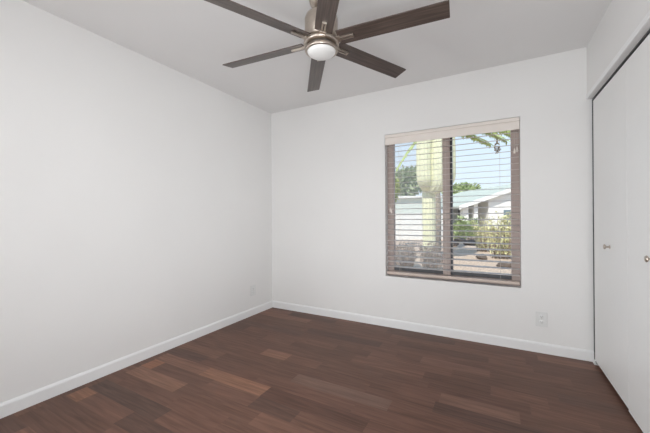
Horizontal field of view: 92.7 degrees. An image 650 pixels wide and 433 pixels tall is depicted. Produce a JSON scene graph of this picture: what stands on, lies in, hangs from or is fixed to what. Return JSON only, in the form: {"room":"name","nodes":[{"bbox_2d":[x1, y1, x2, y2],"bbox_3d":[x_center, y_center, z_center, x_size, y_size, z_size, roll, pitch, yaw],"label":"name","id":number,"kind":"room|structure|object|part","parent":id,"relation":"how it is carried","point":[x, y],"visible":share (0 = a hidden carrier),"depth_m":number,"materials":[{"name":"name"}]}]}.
{"room":"empty bedroom","nodes":[
{"label":"empty bedroom","id":0,"kind":"room"},
{"bbox_2d":[0,0,271,402],"bbox_3d":[-2.046,-0.074,1.587,0.160,2.440,5.720,0,0,29],"label":"wall","id":1,"kind":"structure","parent":0,"point":[136,190],"depth_m":2.27,"materials":[{"name":"white paint"}]},
{"bbox_2d":[0,300,272,418],"bbox_3d":[-1.962,1.105,1.544,0.014,0.082,5.400,0,0,29],"label":"baseboard","id":2,"kind":"structure","parent":1,"relation":"attached to","point":[24,401],"depth_m":2.26,"materials":[{"name":"white paint"}]},
{"bbox_2d":[251,284,255,295],"bbox_3d":[-0.832,0.857,3.598,0.009,0.122,0.082,0,0,29],"label":"wall outlet","id":3,"kind":"object","parent":1,"relation":"attached to","point":[253,287],"visible":1,"depth_m":3.60,"materials":[{"name":"white plastic"}]},
{"bbox_2d":[22,0,611,113],"bbox_3d":[-0.274,-1.382,0.662,4.173,0.150,5.820,0,0,29],"label":"ceiling","id":4,"kind":"structure","parent":0,"point":[193,38],"depth_m":2.27,"materials":[{"name":"white paint"}]},
{"bbox_2d":[204,0,449,91],"bbox_3d":[-0.021,-1.108,1.772,1.365,0.397,1.275,0,0,29],"label":"ceiling fan","id":5,"kind":"object","parent":4,"relation":"hanging from","point":[321,36],"visible":1,"depth_m":1.68,"materials":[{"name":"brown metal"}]},
{"bbox_3d":[-0.338,-0.996,1.541,0.576,0.029,0.096,0,0,-36],"label":"blade","id":6,"kind":"part","parent":5,"relation":"part of","materials":[{"name":"brown wood"}]},
{"bbox_3d":[-0.380,-0.995,1.931,0.576,0.029,0.096,0,0,24],"label":"blade","id":7,"kind":"part","parent":5,"relation":"part of","materials":[{"name":"brown wood"}]},
{"bbox_3d":[-0.062,-0.997,2.163,0.096,0.029,0.576,0,0,-6],"label":"blade","id":8,"kind":"part","parent":5,"relation":"part of","materials":[{"name":"brown wood"}]},
{"bbox_3d":[-0.020,-0.931,1.772,0.162,0.042,0.162,0,0,29],"label":"lamp shade","id":9,"kind":"part","parent":5,"relation":"part of","materials":[{"name":"white glass"}]},
{"bbox_3d":[0.021,-0.998,1.381,0.096,0.029,0.576,0,0,-6],"label":"blade","id":10,"kind":"part","parent":5,"relation":"part of","materials":[{"name":"brown wood"}]},
{"bbox_3d":[0.297,-0.999,2.003,0.576,0.029,0.096,0,0,-36],"label":"blade","id":11,"kind":"part","parent":5,"relation":"part of","materials":[{"name":"brown wood"}]},
{"bbox_3d":[0.339,-1.000,1.613,0.576,0.029,0.096,0,0,24],"label":"blade","id":12,"kind":"part","parent":5,"relation":"part of","materials":[{"name":"brown wood"}]},
{"bbox_2d":[0,307,642,432],"bbox_3d":[-0.107,1.192,0.516,5.074,0.120,5.725,0,0,29],"label":"floor","id":13,"kind":"structure","parent":0,"point":[272,370],"depth_m":2.02,"materials":[{"name":"brown wood"}]},
{"bbox_2d":[271,47,593,350],"bbox_3d":[1.124,-0.093,3.011,4.013,2.440,0.160,0,0,29],"label":"wall","id":14,"kind":"structure","parent":0,"point":[330,196],"depth_m":2.94,"materials":[{"name":"white paint"}]},
{"bbox_2d":[273,301,593,361],"bbox_3d":[0.710,1.089,3.144,3.116,0.082,0.014,0,0,29],"label":"baseboard","id":15,"kind":"structure","parent":14,"relation":"attached to","point":[551,349],"depth_m":2.88,"materials":[{"name":"white paint"}]},
{"bbox_2d":[387,129,520,285],"bbox_3d":[1.189,-0.117,3.003,1.185,1.455,0.082,0,0,29],"label":"window","id":16,"kind":"structure","parent":14,"relation":"in","point":[515,180],"depth_m":2.98,"materials":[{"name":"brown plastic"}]},
{"bbox_2d":[385,117,519,284],"bbox_3d":[1.151,-0.126,2.933,1.177,1.427,0.073,0,0,29],"label":"window blind","id":17,"kind":"object","parent":16,"relation":"attached to","point":[508,124],"visible":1,"depth_m":2.87,"materials":[{"name":"white plastic"}]},
{"bbox_3d":[0.763,-0.100,3.160,0.002,1.340,0.053,0,0,29],"label":"ladder cord","id":18,"kind":"part","parent":17,"relation":"part of","materials":[{"name":"white fabric"}]},
{"bbox_3d":[1.148,-0.103,2.947,0.002,1.340,0.053,0,0,29],"label":"ladder cord","id":19,"kind":"part","parent":17,"relation":"part of","materials":[{"name":"white fabric"}]},
{"bbox_3d":[1.161,0.574,2.942,1.169,0.026,0.052,0,0,29],"label":"rail","id":20,"kind":"part","parent":17,"relation":"part of","materials":[{"name":"white plastic"}]},
{"bbox_3d":[1.542,-0.106,2.729,0.002,1.340,0.053,0,0,29],"label":"ladder cord","id":21,"kind":"part","parent":17,"relation":"part of","materials":[{"name":"white fabric"}]},
{"bbox_2d":[535,311,546,326],"bbox_3d":[1.783,0.846,2.553,0.082,0.122,0.009,0,0,29],"label":"wall outlet","id":22,"kind":"object","parent":14,"relation":"attached to","point":[540,317],"visible":1,"depth_m":2.55,"materials":[{"name":"white plastic"}]},
{"bbox_2d":[587,0,649,99],"bbox_3d":[0.788,-0.094,0.021,0.110,2.440,5.400,0,0,29],"label":"wall","id":23,"kind":"structure","parent":0,"point":[621,18],"depth_m":1.88,"materials":[{"name":"white paint"}]},
{"bbox_2d":[593,62,628,408],"bbox_3d":[1.891,0.119,2.073,0.068,2.004,0.702,0,0,29],"label":"door","id":24,"kind":"structure","parent":23,"relation":"in","point":[609,106],"depth_m":2.00,"materials":[{"name":"white paint"}]},
{"bbox_2d":[586,10,649,99],"bbox_3d":[1.523,0.091,1.471,0.007,2.064,2.149,0,0,29],"label":"trim","id":25,"kind":"structure","parent":23,"relation":"attached to","point":[646,18],"depth_m":1.72,"materials":[{"name":"white paint"}]},
{"bbox_2d":[592,29,649,358],"bbox_3d":[1.591,0.107,1.463,0.061,2.030,2.100,0,0,29],"label":"trim","id":26,"kind":"structure","parent":23,"relation":"attached to","point":[648,31],"depth_m":2.39,"materials":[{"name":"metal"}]},
{"bbox_2d":[626,34,649,432],"bbox_3d":[1.555,0.114,1.464,0.068,1.990,0.686,0,0,29],"label":"door","id":27,"kind":"structure","parent":23,"relation":"in","point":[638,63],"depth_m":1.62,"materials":[{"name":"white paint"}]},
{"bbox_3d":[1.539,0.202,1.469,0.034,0.033,0.033,0,0,29],"label":"knob","id":28,"kind":"part","parent":27,"relation":"part of","materials":[{"name":"silver metal"}]},
{"label":"outside","id":29,"kind":"structure","parent":0,"visible":0},
{"bbox_2d":[396,232,510,273],"bbox_3d":[16.093,1.215,29.110,90.000,0.040,60.000,0,0,29],"label":"ground","id":30,"kind":"structure","parent":29,"point":[469,251],"depth_m":9.18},
{"bbox_2d":[395,176,400,201],"bbox_3d":[2.839,-0.247,13.012,0.766,3.056,0.687,0,0,29],"label":"leafy tree","id":31,"kind":"object","parent":30,"relation":"on","point":[397,186],"visible":0.23,"depth_m":12.81,"materials":[{"name":"green plant"}]},
{"bbox_2d":[396,239,419,266],"bbox_3d":[2.026,0.918,7.849,0.630,0.735,0.676,0,0,-19],"label":"dry shrub","id":32,"kind":"object","parent":30,"relation":"on","point":[411,244],"visible":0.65,"depth_m":7.75,"materials":[{"name":"grey plant"}]},
{"bbox_2d":[395,165,421,195],"bbox_3d":[9.421,-2.234,33.666,4.615,7.002,4.162,0,0,29],"label":"leafy tree","id":33,"kind":"object","parent":30,"relation":"on","point":[411,181],"visible":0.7,"depth_m":33.01,"materials":[{"name":"green plant"}]},
{"bbox_2d":[395,213,442,239],"bbox_3d":[4.008,0.552,17.099,5.266,1.450,0.260,0,0,0],"label":"wall","id":34,"kind":"structure","parent":30,"relation":"on","point":[417,215],"depth_m":17.00,"materials":[{"name":"white paint"}]},
{"bbox_2d":[395,196,442,212],"bbox_3d":[6.090,-0.176,28.000,7.134,2.910,6.600,0,0,0],"label":"house","id":35,"kind":"structure","parent":30,"relation":"on","point":[411,199],"depth_m":25.00,"materials":[{"name":"white paint"}]},
{"bbox_2d":[416,242,442,268],"bbox_3d":[2.489,0.919,7.285,0.716,0.722,0.538,0,0,29],"label":"dry shrub","id":36,"kind":"object","parent":30,"relation":"on","point":[428,244],"visible":0.78,"depth_m":7.22,"materials":[{"name":"grey plant"}]},
{"bbox_2d":[416,137,455,255],"bbox_3d":[3.166,-1.068,8.835,1.164,4.680,0.830,0,0,-43],"label":"cactus","id":37,"kind":"object","parent":30,"relation":"on","point":[435,174],"visible":0.38,"depth_m":8.59,"materials":[{"name":"plant"}]},
{"bbox_3d":[2.820,-1.694,8.759,0.430,1.963,0.564,0,0,29],"label":"arm","id":38,"kind":"part","parent":37,"relation":"part of"},
{"bbox_3d":[3.146,-1.453,8.670,0.434,1.651,0.630,0,0,-16],"label":"arm","id":39,"kind":"part","parent":37,"relation":"part of"},
{"bbox_3d":[3.406,-1.784,8.958,0.694,2.091,0.498,0,0,3],"label":"arm","id":40,"kind":"part","parent":37,"relation":"part of"},
{"bbox_2d":[396,130,509,251],"bbox_3d":[4.344,-1.658,10.551,4.460,5.856,3.455,0,0,29],"label":"palm tree","id":41,"kind":"object","parent":30,"relation":"on","point":[438,199],"visible":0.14,"depth_m":10.51,"materials":[{"name":"green plant"}]},
{"bbox_2d":[454,238,465,241],"bbox_3d":[6.432,1.171,14.708,0.584,0.302,0.586,0,0,29],"label":"rock","id":42,"kind":"object","parent":30,"relation":"on","point":[455,239],"visible":0.45,"depth_m":14.54,"materials":[{"name":"grey stone"}]},
{"bbox_2d":[453,215,468,238],"bbox_3d":[6.698,0.558,15.638,1.075,1.408,0.988,0,0,29],"label":"leafy shrub","id":43,"kind":"object","parent":30,"relation":"on","point":[459,222],"visible":0.7,"depth_m":15.38,"materials":[{"name":"green plant"}]},
{"bbox_2d":[441,182,480,195],"bbox_3d":[19.244,-1.896,43.892,5.693,6.226,4.941,0,0,29],"label":"leafy tree","id":44,"kind":"object","parent":30,"relation":"on","point":[456,186],"visible":0.26,"depth_m":42.70,"materials":[{"name":"green plant"}]},
{"bbox_2d":[462,240,475,244],"bbox_3d":[6.386,1.155,13.675,0.579,0.273,0.472,0,0,29],"label":"rock","id":45,"kind":"object","parent":30,"relation":"on","point":[464,240],"visible":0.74,"depth_m":13.54,"materials":[{"name":"grey stone"}]},
{"bbox_2d":[464,217,478,239],"bbox_3d":[7.935,0.641,16.808,1.234,1.229,0.866,0,0,29],"label":"leafy shrub","id":46,"kind":"object","parent":30,"relation":"on","point":[475,221],"visible":0.43,"depth_m":16.70,"materials":[{"name":"green plant"}]},
{"bbox_2d":[441,184,510,227],"bbox_3d":[15.724,-0.803,29.287,12.538,4.041,11.375,0,0,0],"label":"house","id":47,"kind":"structure","parent":30,"relation":"on","point":[499,193],"depth_m":24.14,"materials":[{"name":"white"}]},
{"bbox_2d":[476,255,486,259],"bbox_3d":[4.652,1.204,9.199,0.300,0.191,0.281,0,0,6],"label":"rock","id":48,"kind":"object","parent":30,"relation":"on","point":[477,256],"visible":0.66,"depth_m":9.10,"materials":[{"name":"stone"}]},
{"bbox_2d":[470,216,495,251],"bbox_3d":[5.724,0.595,11.161,0.869,1.336,0.644,0,0,15],"label":"leafy shrub","id":49,"kind":"object","parent":30,"relation":"on","point":[481,228],"visible":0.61,"depth_m":11.08,"materials":[{"name":"green plant"}]},
{"bbox_2d":[483,211,510,258],"bbox_3d":[5.343,0.515,9.351,1.030,1.492,0.801,0,0,29],"label":"leafy shrub","id":50,"kind":"object","parent":30,"relation":"on","point":[499,228],"visible":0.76,"depth_m":9.30,"materials":[{"name":"green plant"}]},
{"bbox_2d":[496,263,510,267],"bbox_3d":[4.493,1.215,7.737,0.378,0.178,0.255,0,0,9],"label":"rock","id":51,"kind":"object","parent":30,"relation":"on","point":[508,265],"visible":0.47,"depth_m":7.64,"materials":[{"name":"stone"}]}
]}

